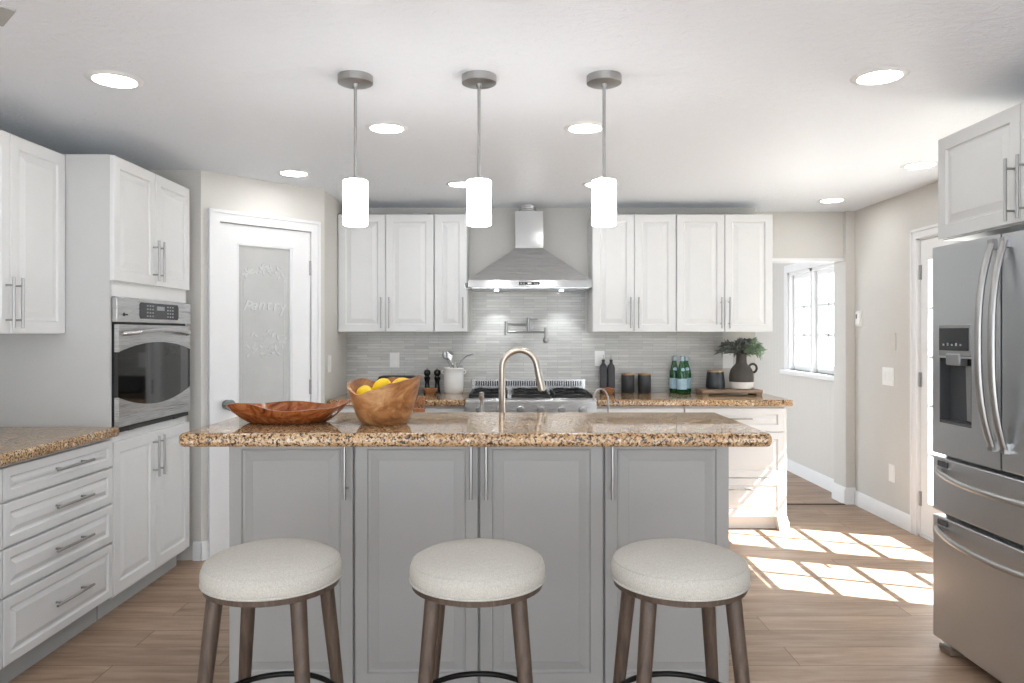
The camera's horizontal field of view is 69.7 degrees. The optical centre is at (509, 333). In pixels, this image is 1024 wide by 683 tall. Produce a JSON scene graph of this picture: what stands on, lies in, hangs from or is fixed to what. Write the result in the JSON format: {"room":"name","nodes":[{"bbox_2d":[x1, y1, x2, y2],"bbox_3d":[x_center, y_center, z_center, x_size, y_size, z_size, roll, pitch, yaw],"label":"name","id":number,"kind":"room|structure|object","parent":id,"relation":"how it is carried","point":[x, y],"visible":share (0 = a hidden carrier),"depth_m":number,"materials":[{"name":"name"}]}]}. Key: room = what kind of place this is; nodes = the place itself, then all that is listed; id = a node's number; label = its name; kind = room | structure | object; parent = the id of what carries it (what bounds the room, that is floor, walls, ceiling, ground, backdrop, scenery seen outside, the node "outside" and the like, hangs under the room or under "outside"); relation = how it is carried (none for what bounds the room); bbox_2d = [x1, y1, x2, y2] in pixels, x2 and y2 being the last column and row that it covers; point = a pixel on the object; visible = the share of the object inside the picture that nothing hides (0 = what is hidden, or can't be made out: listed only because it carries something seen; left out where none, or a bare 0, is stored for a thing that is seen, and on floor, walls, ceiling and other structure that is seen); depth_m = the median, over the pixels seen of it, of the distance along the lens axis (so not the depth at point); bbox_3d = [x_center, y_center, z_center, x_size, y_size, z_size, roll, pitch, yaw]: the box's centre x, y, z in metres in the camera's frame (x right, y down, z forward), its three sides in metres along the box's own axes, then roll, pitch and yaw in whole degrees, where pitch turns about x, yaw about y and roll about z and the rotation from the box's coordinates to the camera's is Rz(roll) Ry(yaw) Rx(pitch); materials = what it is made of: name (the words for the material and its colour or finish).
{"room":"kitchen","nodes":[
{"label":"kitchen","id":0,"kind":"room"},
{"bbox_2d":[148,170,200,559],"bbox_3d":[-2.285,0.193,4.580,0.760,2.405,0.100,0,0,0],"label":"wall","id":1,"kind":"structure","parent":0,"point":[190,179],"depth_m":4.53,"materials":[{"name":"beige paint"}]},
{"bbox_2d":[193,540,208,560],"bbox_3d":[-1.905,1.337,4.540,0.089,0.115,0.050,0,0,0],"label":"baseboard","id":2,"kind":"structure","parent":1,"relation":"attached to","point":[196,545],"depth_m":4.52,"materials":[{"name":"white paint"}]},
{"bbox_2d":[201,170,324,541],"bbox_3d":[-1.793,0.193,5.026,0.520,2.405,0.875,0,0,43],"label":"wall","id":3,"kind":"structure","parent":0,"point":[218,190],"depth_m":4.69,"materials":[{"name":"beige paint"}]},
{"bbox_2d":[208,208,320,557],"bbox_3d":[-1.590,0.308,4.832,0.113,2.174,0.787,0,0,43],"label":"door","id":4,"kind":"structure","parent":3,"relation":"in","point":[259,277],"depth_m":4.80,"materials":[{"name":"white paint"}]},
{"bbox_2d":[325,191,346,402],"bbox_3d":[-1.353,0.193,5.513,0.100,2.405,0.735,0,0,0],"label":"wall","id":5,"kind":"structure","parent":0,"point":[335,341],"depth_m":5.43,"materials":[{"name":"beige paint"}]},
{"bbox_2d":[328,355,330,371],"bbox_3d":[-1.298,0.215,5.300,0.009,0.120,0.075,0,0,0],"label":"light switch","id":6,"kind":"object","parent":5,"relation":"attached to","point":[329,357],"visible":1,"depth_m":5.28,"materials":[{"name":"white plastic"}]},
{"bbox_2d":[8,471,1001,682],"bbox_3d":[0.140,1.445,3.800,5.680,0.100,10.800,0,0,0],"label":"floor","id":7,"kind":"structure","parent":0,"point":[844,594],"depth_m":3.59,"materials":[{"name":"brown wood"}]},
{"bbox_2d":[0,469,1,669],"bbox_3d":[-2.213,0.948,2.398,0.646,0.895,0.797,0,0,0],"label":"base cabinet","id":8,"kind":"object","parent":7,"relation":"on","point":[0,469],"visible":1,"depth_m":2.79,"materials":[{"name":"white paint"}]},
{"bbox_2d":[0,427,118,466],"bbox_3d":[-2.219,0.474,2.779,0.648,0.048,1.598,0,0,0],"label":"countertop","id":9,"kind":"structure","parent":8,"relation":"on","point":[17,444],"depth_m":3.20,"materials":[{"name":"stone"}]},
{"bbox_2d":[0,439,112,682],"bbox_3d":[-2.213,0.948,3.188,0.646,0.895,0.775,0,0,0],"label":"base cabinet","id":10,"kind":"object","parent":7,"relation":"on","point":[57,549],"visible":0.98,"depth_m":3.12,"materials":[{"name":"white paint"}]},
{"bbox_2d":[0,154,188,619],"bbox_3d":[-2.213,0.260,4.005,0.647,2.270,0.850,0,0,0],"label":"tall cabinet","id":11,"kind":"object","parent":7,"relation":"on","point":[127,224],"visible":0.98,"depth_m":3.61,"materials":[{"name":"white paint"}]},
{"bbox_2d":[112,297,191,432],"bbox_3d":[-2.171,0.152,4.006,0.618,0.670,0.832,0,0,0],"label":"oven","id":12,"kind":"object","parent":11,"relation":"in","point":[151,338],"visible":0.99,"depth_m":3.91,"materials":[{"name":"silver metal"}]},
{"bbox_2d":[197,538,343,682],"bbox_3d":[-0.694,1.010,2.150,0.399,0.773,0.399,0,0,3],"label":"bar stool","id":13,"kind":"object","parent":7,"relation":"on","point":[249,576],"visible":1,"depth_m":2.02,"materials":[{"name":"white fabric"}]},
{"bbox_2d":[199,538,341,601],"bbox_3d":[-0.694,0.669,2.150,0.396,0.091,0.396,0,0,3],"label":"cushion","id":14,"kind":"object","parent":13,"relation":"on","point":[278,569],"depth_m":2.03,"materials":[{"name":"fabric"}]},
{"bbox_2d":[340,406,464,411],"bbox_3d":[-0.802,0.954,5.513,0.965,0.883,0.705,0,0,0],"label":"base cabinet","id":15,"kind":"object","parent":7,"relation":"on","point":[346,408],"visible":0.02,"depth_m":5.20,"materials":[{"name":"white paint"}]},
{"bbox_2d":[327,392,469,405],"bbox_3d":[-0.801,0.486,5.516,0.972,0.047,0.703,0,0,0],"label":"countertop","id":16,"kind":"structure","parent":15,"relation":"on","point":[437,399],"depth_m":5.20,"materials":[{"name":"stone"}]},
{"bbox_2d":[378,375,414,379],"bbox_3d":[-0.860,0.393,5.700,0.324,0.140,0.150,0,0,0],"label":"toaster","id":17,"kind":"object","parent":16,"relation":"on","point":[383,376],"visible":0.26,"depth_m":5.63,"materials":[{"name":"metal"}]},
{"bbox_2d":[424,368,430,387],"bbox_3d":[-0.648,0.363,5.750,0.054,0.199,0.054,0,0,0],"label":"pepper mill","id":18,"kind":"object","parent":16,"relation":"on","point":[427,372],"visible":0.83,"depth_m":5.73,"materials":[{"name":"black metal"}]},
{"bbox_2d":[422,388,436,394],"bbox_3d":[-0.615,0.440,5.640,0.116,0.046,0.116,0,0,0],"label":"wooden bowl","id":19,"kind":"object","parent":16,"relation":"on","point":[428,391],"visible":1,"depth_m":5.61,"materials":[{"name":"orange wood"}]},
{"bbox_2d":[434,368,440,392],"bbox_3d":[-0.570,0.363,5.760,0.054,0.199,0.054,0,0,0],"label":"pepper mill","id":20,"kind":"object","parent":16,"relation":"on","point":[437,372],"visible":0.94,"depth_m":5.74,"materials":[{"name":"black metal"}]},
{"bbox_2d":[441,367,465,393],"bbox_3d":[-0.440,0.362,5.750,0.160,0.200,0.160,0,0,40],"label":"utensil crock","id":21,"kind":"object","parent":16,"relation":"on","point":[453,377],"visible":0.98,"depth_m":5.69,"materials":[{"name":"white ceramic"}]},
{"bbox_2d":[442,351,451,367],"bbox_3d":[-0.461,0.285,5.753,0.141,0.309,0.014,0,0,4],"label":"serving spoon","id":22,"kind":"object","parent":21,"relation":"in","point":[444,352],"visible":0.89,"depth_m":5.75,"materials":[{"name":"silver metal"}]},
{"bbox_2d":[446,352,453,367],"bbox_3d":[-0.445,0.287,5.734,0.114,0.302,0.016,0,0,13],"label":"slotted spoon","id":23,"kind":"object","parent":21,"relation":"in","point":[449,356],"visible":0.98,"depth_m":5.74,"materials":[{"name":"metal"}]},
{"bbox_2d":[409,538,545,682],"bbox_3d":[-0.095,1.010,2.150,0.399,0.773,0.399,0,0,0],"label":"bar stool","id":24,"kind":"object","parent":7,"relation":"on","point":[471,572],"visible":1,"depth_m":2.01,"materials":[{"name":"white fabric"}]},
{"bbox_2d":[409,538,544,601],"bbox_3d":[-0.095,0.669,2.150,0.396,0.091,0.396,0,0,0],"label":"cushion","id":25,"kind":"object","parent":24,"relation":"on","point":[471,569],"depth_m":2.02,"materials":[{"name":"fabric"}]},
{"bbox_2d":[229,447,728,682],"bbox_3d":[-0.117,0.887,3.248,1.890,1.016,1.040,0,0,0],"label":"kitchen island","id":26,"kind":"object","parent":7,"relation":"on","point":[379,507],"visible":0.6,"depth_m":2.77,"materials":[{"name":"grey paint"}]},
{"bbox_2d":[179,412,771,446],"bbox_3d":[-0.116,0.355,2.790,1.988,0.046,0.680,0,0,0],"label":"island countertop","id":27,"kind":"structure","parent":26,"relation":"on","point":[422,429],"depth_m":2.53,"materials":[{"name":"stone"}]},
{"bbox_2d":[225,399,350,424],"bbox_3d":[-0.836,0.291,2.768,0.466,0.081,0.288,0,0,0],"label":"wooden tray","id":28,"kind":"object","parent":27,"relation":"on","point":[282,412],"visible":1,"depth_m":2.69,"materials":[{"name":"brown wood"}]},
{"bbox_2d":[347,375,421,425],"bbox_3d":[-0.468,0.242,2.739,0.274,0.178,0.274,0,0,0],"label":"wooden bowl","id":29,"kind":"object","parent":27,"relation":"on","point":[392,403],"visible":0.97,"depth_m":2.65,"materials":[{"name":"brown wood"}]},
{"bbox_2d":[356,385,372,394],"bbox_3d":[-0.532,0.220,2.694,0.074,0.063,0.068,0,0,24],"label":"lemon","id":30,"kind":"object","parent":29,"relation":"in","point":[362,389],"visible":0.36,"depth_m":2.67,"materials":[{"name":"yellow food"}]},
{"bbox_2d":[393,377,407,382],"bbox_3d":[-0.404,0.194,2.748,0.074,0.062,0.068,0,0,45],"label":"lemon","id":31,"kind":"object","parent":29,"relation":"in","point":[401,378],"visible":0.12,"depth_m":2.73,"materials":[{"name":"yellow food"}]},
{"bbox_3d":[-0.500,0.277,2.752,0.062,0.062,0.090,6,-6,-17],"label":"lemon","id":32,"kind":"object","parent":29,"relation":"in","visible":0},
{"bbox_2d":[373,378,390,389],"bbox_3d":[-0.474,0.198,2.720,0.074,0.069,0.062,0,0,32],"label":"lemon","id":33,"kind":"object","parent":32,"relation":"on","point":[381,382],"visible":0.48,"depth_m":2.70,"materials":[{"name":"yellow food"}]},
{"bbox_3d":[-0.118,0.488,3.462,1.915,0.046,0.656,0,0,0],"label":"island countertop","id":34,"kind":"structure","parent":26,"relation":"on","visible":0},
{"bbox_2d":[413,397,424,411],"bbox_3d":[-0.447,0.387,3.620,0.059,0.156,0.060,0,0,0],"label":"wooden caddy","id":35,"kind":"object","parent":34,"relation":"on","point":[420,408],"visible":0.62,"depth_m":3.61,"materials":[{"name":"orange wood"}]},
{"bbox_2d":[479,392,483,411],"bbox_3d":[-0.143,0.378,3.685,0.044,0.174,0.074,0,0,0],"label":"soap dispenser","id":36,"kind":"object","parent":34,"relation":"on","point":[481,394],"visible":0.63,"depth_m":3.69,"materials":[{"name":"silver metal"}]},
{"bbox_2d":[499,347,545,411],"bbox_3d":[0.057,0.264,3.700,0.250,0.401,0.056,0,0,0],"label":"kitchen faucet","id":37,"kind":"object","parent":34,"relation":"on","point":[541,386],"visible":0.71,"depth_m":3.69,"materials":[{"name":"silver metal"}]},
{"bbox_2d":[592,388,608,411],"bbox_3d":[0.464,0.368,3.700,0.098,0.192,0.036,0,0,0],"label":"tap","id":38,"kind":"object","parent":34,"relation":"on","point":[597,390],"visible":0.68,"depth_m":3.69,"materials":[{"name":"silver metal"}]},
{"bbox_2d":[465,379,595,411],"bbox_3d":[0.146,0.876,5.456,0.914,1.038,0.818,0,0,0],"label":"gas range","id":39,"kind":"object","parent":7,"relation":"on","point":[521,395],"visible":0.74,"depth_m":5.18,"materials":[{"name":"silver metal"}]},
{"bbox_2d":[473,394,585,397],"bbox_3d":[0.146,0.481,5.475,0.874,0.017,0.630,0,0,0],"label":"cooktop","id":40,"kind":"object","parent":39,"relation":"in","point":[508,395],"depth_m":5.47,"materials":[{"name":"metal"}]},
{"bbox_2d":[596,405,683,411],"bbox_3d":[0.922,0.954,5.513,0.620,0.883,0.705,0,0,0],"label":"base cabinet","id":41,"kind":"object","parent":7,"relation":"on","point":[598,408],"visible":0.03,"depth_m":5.20,"materials":[{"name":"white paint"}]},
{"bbox_2d":[589,392,792,405],"bbox_3d":[1.302,0.486,5.516,1.387,0.047,0.703,0,0,0],"label":"countertop","id":42,"kind":"structure","parent":41,"relation":"on","point":[617,398],"depth_m":5.20,"materials":[{"name":"stone"}]},
{"bbox_2d":[599,355,606,392],"bbox_3d":[0.734,0.314,5.780,0.055,0.298,0.055,0,0,0],"label":"oil bottle","id":43,"kind":"object","parent":42,"relation":"on","point":[603,368],"visible":0.88,"depth_m":5.75,"materials":[{"name":"grey ceramic"}]},
{"bbox_2d":[602,387,614,393],"bbox_3d":[0.756,0.436,5.670,0.110,0.053,0.110,0,0,0],"label":"wooden bowl","id":44,"kind":"object","parent":42,"relation":"on","point":[609,390],"visible":0.73,"depth_m":5.64,"materials":[{"name":"orange wood"}]},
{"bbox_2d":[607,355,614,392],"bbox_3d":[0.795,0.314,5.780,0.055,0.298,0.055,0,0,0],"label":"oil bottle","id":45,"kind":"object","parent":42,"relation":"on","point":[611,368],"visible":0.84,"depth_m":5.75,"materials":[{"name":"grey ceramic"}]},
{"bbox_2d":[621,373,633,392],"bbox_3d":[0.927,0.385,5.780,0.102,0.155,0.102,0,0,0],"label":"canister","id":46,"kind":"object","parent":42,"relation":"on","point":[627,379],"visible":1,"depth_m":5.74,"materials":[{"name":"grey ceramic"}]},
{"bbox_2d":[638,373,650,392],"bbox_3d":[1.057,0.385,5.780,0.102,0.155,0.102,0,0,0],"label":"canister","id":47,"kind":"object","parent":42,"relation":"on","point":[644,379],"visible":1,"depth_m":5.74,"materials":[{"name":"grey ceramic"}]},
{"bbox_2d":[669,356,677,392],"bbox_3d":[1.295,0.318,5.790,0.079,0.289,0.079,0,0,0],"label":"bottle","id":48,"kind":"object","parent":42,"relation":"on","point":[674,368],"visible":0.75,"depth_m":5.76,"materials":[{"name":"green glass"}]},
{"bbox_2d":[677,356,686,393],"bbox_3d":[1.331,0.318,5.690,0.079,0.289,0.079,0,0,0],"label":"bottle","id":49,"kind":"object","parent":42,"relation":"on","point":[681,373],"visible":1,"depth_m":5.66,"materials":[{"name":"green glass"}]},
{"bbox_2d":[684,356,690,392],"bbox_3d":[1.391,0.318,5.800,0.079,0.289,0.079,0,0,0],"label":"bottle","id":50,"kind":"object","parent":42,"relation":"on","point":[686,362],"visible":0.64,"depth_m":5.77,"materials":[{"name":"green glass"}]},
{"bbox_2d":[695,388,762,394],"bbox_3d":[1.683,0.443,5.660,0.460,0.040,0.210,0,0,0],"label":"serving board","id":51,"kind":"object","parent":42,"relation":"on","point":[703,391],"visible":0.99,"depth_m":5.56,"materials":[{"name":"brown wood"}]},
{"bbox_2d":[705,370,724,388],"bbox_3d":[1.584,0.351,5.670,0.147,0.142,0.147,0,0,0],"label":"pot","id":52,"kind":"object","parent":51,"relation":"on","point":[715,379],"visible":1,"depth_m":5.61,"materials":[{"name":"black ceramic"}]},
{"bbox_2d":[729,353,757,388],"bbox_3d":[1.786,0.284,5.671,0.187,0.275,0.184,0,0,-43],"label":"jug","id":53,"kind":"object","parent":51,"relation":"on","point":[741,375],"visible":1,"depth_m":5.61,"materials":[{"name":"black ceramic"}]},
{"bbox_2d":[714,337,767,359],"bbox_3d":[1.771,0.114,5.686,0.385,0.178,0.272,0,0,0],"label":"bunch","id":54,"kind":"object","parent":53,"relation":"in","point":[749,346],"visible":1,"depth_m":5.65,"materials":[{"name":"green plant"}]},
{"bbox_2d":[610,538,750,682],"bbox_3d":[0.495,1.010,2.150,0.399,0.773,0.399,0,0,-3],"label":"bar stool","id":55,"kind":"object","parent":7,"relation":"on","point":[675,572],"visible":1,"depth_m":2.02,"materials":[{"name":"white fabric"}]},
{"bbox_2d":[611,538,749,601],"bbox_3d":[0.495,0.669,2.150,0.396,0.091,0.396,0,0,-3],"label":"cushion","id":56,"kind":"object","parent":55,"relation":"on","point":[661,569],"depth_m":2.02,"materials":[{"name":"fabric"}]},
{"bbox_2d":[683,406,788,530],"bbox_3d":[1.606,0.954,5.513,0.742,0.883,0.705,0,0,0],"label":"base cabinet","id":57,"kind":"object","parent":7,"relation":"on","point":[757,475],"visible":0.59,"depth_m":5.20,"materials":[{"name":"white paint"}]},
{"bbox_2d":[933,230,1023,682],"bbox_3d":[2.238,0.506,2.815,0.884,1.778,0.910,0,0,0],"label":"refrigerator","id":58,"kind":"object","parent":7,"relation":"on","point":[978,284],"visible":1,"depth_m":2.93,"materials":[{"name":"grey metal"}]},
{"bbox_2d":[0,0,1023,211],"bbox_3d":[0.140,-1.070,3.800,5.680,0.120,10.800,0,0,0],"label":"ceiling","id":59,"kind":"structure","parent":0,"point":[755,104],"depth_m":3.06,"materials":[{"name":"white paint"}]},
{"bbox_2d":[0,4,15,26],"bbox_3d":[-1.701,-0.885,1.380,1.218,0.250,1.196,0,0,0],"label":"ceiling fan","id":60,"kind":"object","parent":59,"relation":"hanging from","point":[6,12],"visible":1,"depth_m":1.84,"materials":[{"name":"white"}]},
{"bbox_2d":[84,70,143,88],"bbox_3d":[-1.570,-1.006,2.920,0.210,0.007,0.210,0,0,0],"label":"recessed light","id":61,"kind":"object","parent":59,"relation":"in","point":[111,79],"visible":1,"depth_m":2.91,"materials":[{"name":"white paint"}]},
{"bbox_2d":[277,169,310,176],"bbox_3d":[-1.355,-1.006,4.610,0.210,0.007,0.210,0,0,0],"label":"recessed light","id":62,"kind":"object","parent":59,"relation":"in","point":[285,172],"visible":1,"depth_m":4.60,"materials":[{"name":"white paint"}]},
{"bbox_2d":[338,70,372,226],"bbox_3d":[-0.606,-0.718,2.880,0.136,0.585,0.136,0,0,0],"label":"pendant light","id":63,"kind":"object","parent":59,"relation":"hanging from","point":[355,189],"visible":1,"depth_m":2.84,"materials":[{"name":"white glass"}]},
{"bbox_2d":[365,122,407,133],"bbox_3d":[-0.603,-1.006,3.600,0.210,0.007,0.210,0,0,0],"label":"recessed light","id":64,"kind":"object","parent":59,"relation":"in","point":[376,127],"visible":1,"depth_m":3.58,"materials":[{"name":"white paint"}]},
{"bbox_2d":[445,181,466,187],"bbox_3d":[-0.330,-1.006,4.950,0.210,0.007,0.210,0,0,0],"label":"recessed light","id":65,"kind":"object","parent":59,"relation":"in","point":[457,184],"visible":0.7,"depth_m":4.95,"materials":[{"name":"white paint"}]},
{"bbox_2d":[462,70,495,226],"bbox_3d":[-0.121,-0.718,2.880,0.136,0.585,0.136,0,0,0],"label":"pendant light","id":66,"kind":"object","parent":59,"relation":"hanging from","point":[478,188],"visible":1,"depth_m":2.84,"materials":[{"name":"white glass"}]},
{"bbox_2d":[564,122,606,133],"bbox_3d":[0.368,-1.006,3.600,0.210,0.007,0.210,0,0,0],"label":"recessed light","id":67,"kind":"object","parent":59,"relation":"in","point":[578,127],"visible":0.95,"depth_m":3.59,"materials":[{"name":"white paint"}]},
{"bbox_2d":[582,181,591,187],"bbox_3d":[0.590,-1.006,4.950,0.210,0.007,0.210,0,0,0],"label":"recessed light","id":68,"kind":"object","parent":59,"relation":"in","point":[586,184],"visible":0.36,"depth_m":4.95,"materials":[{"name":"white paint"}]},
{"bbox_2d":[587,70,621,226],"bbox_3d":[0.369,-0.718,2.880,0.136,0.585,0.136,0,0,0],"label":"pendant light","id":69,"kind":"object","parent":59,"relation":"hanging from","point":[603,188],"visible":1,"depth_m":2.84,"materials":[{"name":"white glass"}]},
{"bbox_2d":[817,197,846,202],"bbox_3d":[2.427,-1.006,5.540,0.210,0.007,0.210,0,0,0],"label":"recessed light","id":70,"kind":"object","parent":59,"relation":"in","point":[836,199],"visible":1,"depth_m":5.54,"materials":[{"name":"white paint"}]},
{"bbox_2d":[850,66,909,85],"bbox_3d":[1.448,-1.006,2.880,0.210,0.007,0.210,0,0,0],"label":"recessed light","id":71,"kind":"object","parent":59,"relation":"in","point":[882,75],"visible":1,"depth_m":2.87,"materials":[{"name":"white paint"}]},
{"bbox_2d":[900,161,937,169],"bbox_3d":[2.450,-1.006,4.390,0.210,0.007,0.210,0,0,0],"label":"recessed light","id":72,"kind":"object","parent":59,"relation":"in","point":[920,164],"visible":0.98,"depth_m":4.39,"materials":[{"name":"white paint"}]},
{"bbox_2d":[347,208,754,392],"bbox_3d":[0.279,0.193,6.060,3.363,2.405,0.380,0,0,0],"label":"wall","id":73,"kind":"structure","parent":0,"point":[569,353],"depth_m":5.87,"materials":[{"name":"grey tile"}]},
{"bbox_2d":[338,214,434,331],"bbox_3d":[-0.938,-0.460,5.694,0.724,0.890,0.367,0,0,0],"label":"upper cabinet","id":74,"kind":"object","parent":73,"relation":"attached to","point":[386,266],"visible":0.91,"depth_m":5.55,"materials":[{"name":"white paint"}]},
{"bbox_2d":[413,212,428,213],"bbox_3d":[-0.700,-0.927,5.770,0.120,0.045,0.060,0,0,0],"label":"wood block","id":75,"kind":"object","parent":74,"relation":"on","point":[413,212],"visible":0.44,"depth_m":5.74,"materials":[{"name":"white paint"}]},
{"bbox_2d":[390,353,398,367],"bbox_3d":[-0.922,0.208,5.866,0.078,0.120,0.008,0,0,0],"label":"wall outlet","id":76,"kind":"object","parent":73,"relation":"attached to","point":[394,357],"visible":1,"depth_m":5.86,"materials":[{"name":"white plastic"}]},
{"bbox_2d":[435,214,468,331],"bbox_3d":[-0.449,-0.460,5.694,0.247,0.890,0.367,0,0,0],"label":"upper cabinet","id":77,"kind":"object","parent":73,"relation":"attached to","point":[451,230],"visible":0.93,"depth_m":5.55,"materials":[{"name":"white paint"}]},
{"bbox_2d":[505,318,548,342],"bbox_3d":[0.138,-0.029,5.807,0.347,0.203,0.134,0,0,9],"label":"pot filler","id":78,"kind":"object","parent":73,"relation":"attached to","point":[527,325],"visible":1,"depth_m":5.77,"materials":[{"name":"silver metal"}]},
{"bbox_2d":[464,204,591,291],"bbox_3d":[0.131,-0.666,5.624,0.942,0.684,0.488,0,0,0],"label":"range hood","id":79,"kind":"object","parent":73,"relation":"attached to","point":[528,267],"visible":1,"depth_m":5.48,"materials":[{"name":"silver metal"}]},
{"bbox_2d":[595,351,603,365],"bbox_3d":[0.715,0.195,5.866,0.078,0.120,0.008,0,0,0],"label":"wall outlet","id":80,"kind":"object","parent":73,"relation":"attached to","point":[598,354],"visible":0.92,"depth_m":5.86,"materials":[{"name":"white plastic"}]},
{"bbox_2d":[588,214,675,331],"bbox_3d":[0.938,-0.460,5.694,0.631,0.890,0.367,0,0,0],"label":"upper cabinet","id":81,"kind":"object","parent":73,"relation":"attached to","point":[632,262],"visible":0.94,"depth_m":5.55,"materials":[{"name":"white paint"}]},
{"bbox_2d":[676,214,771,331],"bbox_3d":[1.621,-0.460,5.694,0.728,0.890,0.367,0,0,0],"label":"upper cabinet","id":82,"kind":"object","parent":73,"relation":"attached to","point":[724,262],"visible":0.97,"depth_m":5.55,"materials":[{"name":"white paint"}]},
{"bbox_2d":[723,352,732,367],"bbox_3d":[1.742,0.205,5.876,0.082,0.135,0.008,0,0,0],"label":"wall outlet","id":83,"kind":"object","parent":73,"relation":"attached to","point":[727,358],"visible":0.75,"depth_m":5.87,"materials":[{"name":"white plastic"}]},
{"bbox_2d":[787,503,844,504],"bbox_3d":[2.350,1.392,6.018,0.780,0.006,0.035,0,0,0],"label":"trim","id":84,"kind":"structure","parent":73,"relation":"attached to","point":[787,503],"depth_m":6.00,"materials":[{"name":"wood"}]},
{"bbox_2d":[755,212,842,257],"bbox_3d":[2.405,-0.818,6.165,0.890,0.385,0.170,0,0,0],"label":"wall header","id":85,"kind":"structure","parent":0,"point":[794,234],"depth_m":6.08,"materials":[{"name":"beige paint"}]},
{"bbox_2d":[772,258,843,262],"bbox_3d":[2.360,-0.614,6.164,0.800,0.022,0.192,0,0,0],"label":"trim","id":86,"kind":"structure","parent":85,"relation":"attached to","point":[774,260],"depth_m":6.07,"materials":[{"name":"white paint"}]},
{"bbox_2d":[755,181,937,514],"bbox_3d":[2.900,0.193,3.800,0.140,2.405,10.800,0,0,0],"label":"wall","id":87,"kind":"structure","parent":0,"point":[882,229],"depth_m":5.72,"materials":[{"name":"beige paint"}]},
{"bbox_2d":[780,263,833,380],"bbox_3d":[2.882,-0.145,6.965,0.175,1.110,1.320,0,0,0],"label":"window","id":88,"kind":"structure","parent":87,"relation":"in","point":[817,305],"depth_m":6.97,"materials":[{"name":"white paint"}]},
{"bbox_2d":[787,459,833,491],"bbox_3d":[2.842,1.337,7.625,0.015,0.115,2.750,0,0,0],"label":"baseboard","id":89,"kind":"structure","parent":87,"relation":"attached to","point":[819,479],"depth_m":6.93,"materials":[{"name":"white paint"}]},
{"bbox_2d":[832,482,846,504],"bbox_3d":[2.745,1.327,6.130,0.020,0.135,0.240,0,0,0],"label":"baseboard","id":90,"kind":"structure","parent":87,"relation":"attached to","point":[839,493],"depth_m":6.10,"materials":[{"name":"white paint"}]},
{"bbox_2d":[834,211,854,487],"bbox_3d":[2.853,0.193,6.140,0.195,2.405,0.220,0,0,0],"label":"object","id":91,"kind":"structure","parent":87,"relation":"attached to","point":[844,271],"depth_m":6.03,"materials":[{"name":"beige paint"}]},
{"bbox_2d":[847,488,855,504],"bbox_3d":[2.792,1.327,6.020,0.075,0.135,0.020,0,0,0],"label":"baseboard","id":92,"kind":"structure","parent":87,"relation":"attached to","point":[850,491],"depth_m":6.01,"materials":[{"name":"white paint"}]},
{"bbox_2d":[855,311,862,325],"bbox_3d":[2.818,-0.125,5.945,0.023,0.125,0.095,0,0,0],"label":"wall sensor","id":93,"kind":"object","parent":87,"relation":"attached to","point":[859,314],"visible":1,"depth_m":5.92,"materials":[{"name":"white plastic"}]},
{"bbox_2d":[854,491,909,531],"bbox_3d":[2.822,1.337,5.590,0.015,0.115,0.880,0,0,0],"label":"baseboard","id":94,"kind":"structure","parent":87,"relation":"attached to","point":[901,519],"depth_m":5.55,"materials":[{"name":"white paint"}]},
{"bbox_2d":[882,367,893,385],"bbox_3d":[2.825,0.317,5.495,0.009,0.135,0.165,0,0,0],"label":"light switch","id":95,"kind":"object","parent":87,"relation":"attached to","point":[887,372],"visible":1,"depth_m":5.49,"materials":[{"name":"white plastic"}]},
{"bbox_2d":[889,464,894,482],"bbox_3d":[2.826,1.030,5.440,0.008,0.130,0.085,0,0,0],"label":"wall outlet","id":96,"kind":"object","parent":87,"relation":"attached to","point":[891,467],"visible":1,"depth_m":5.43,"materials":[{"name":"white plastic"}]},
{"bbox_2d":[910,223,963,541],"bbox_3d":[2.864,0.335,4.247,0.193,2.120,1.817,0,0,0],"label":"door","id":97,"kind":"structure","parent":87,"relation":"in","point":[923,240],"depth_m":5.05,"materials":[{"name":"white paint"}]},
{"bbox_2d":[938,102,1023,240],"bbox_3d":[2.345,-0.641,2.745,0.961,0.452,1.060,0,0,0],"label":"upper cabinet","id":98,"kind":"object","parent":87,"relation":"attached to","point":[981,164],"visible":1,"depth_m":2.97,"materials":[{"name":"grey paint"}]},
{"bbox_3d":[-2.605,0.193,1.465,0.120,2.405,6.130,0,0,0],"label":"wall","id":99,"kind":"structure","parent":0,"visible":0},
{"bbox_2d":[0,130,64,333],"bbox_3d":[-2.330,-0.435,3.179,0.415,0.871,0.798,0,0,0],"label":"upper cabinet","id":100,"kind":"object","parent":99,"relation":"attached to","point":[32,175],"visible":1,"depth_m":3.32,"materials":[{"name":"white paint"}]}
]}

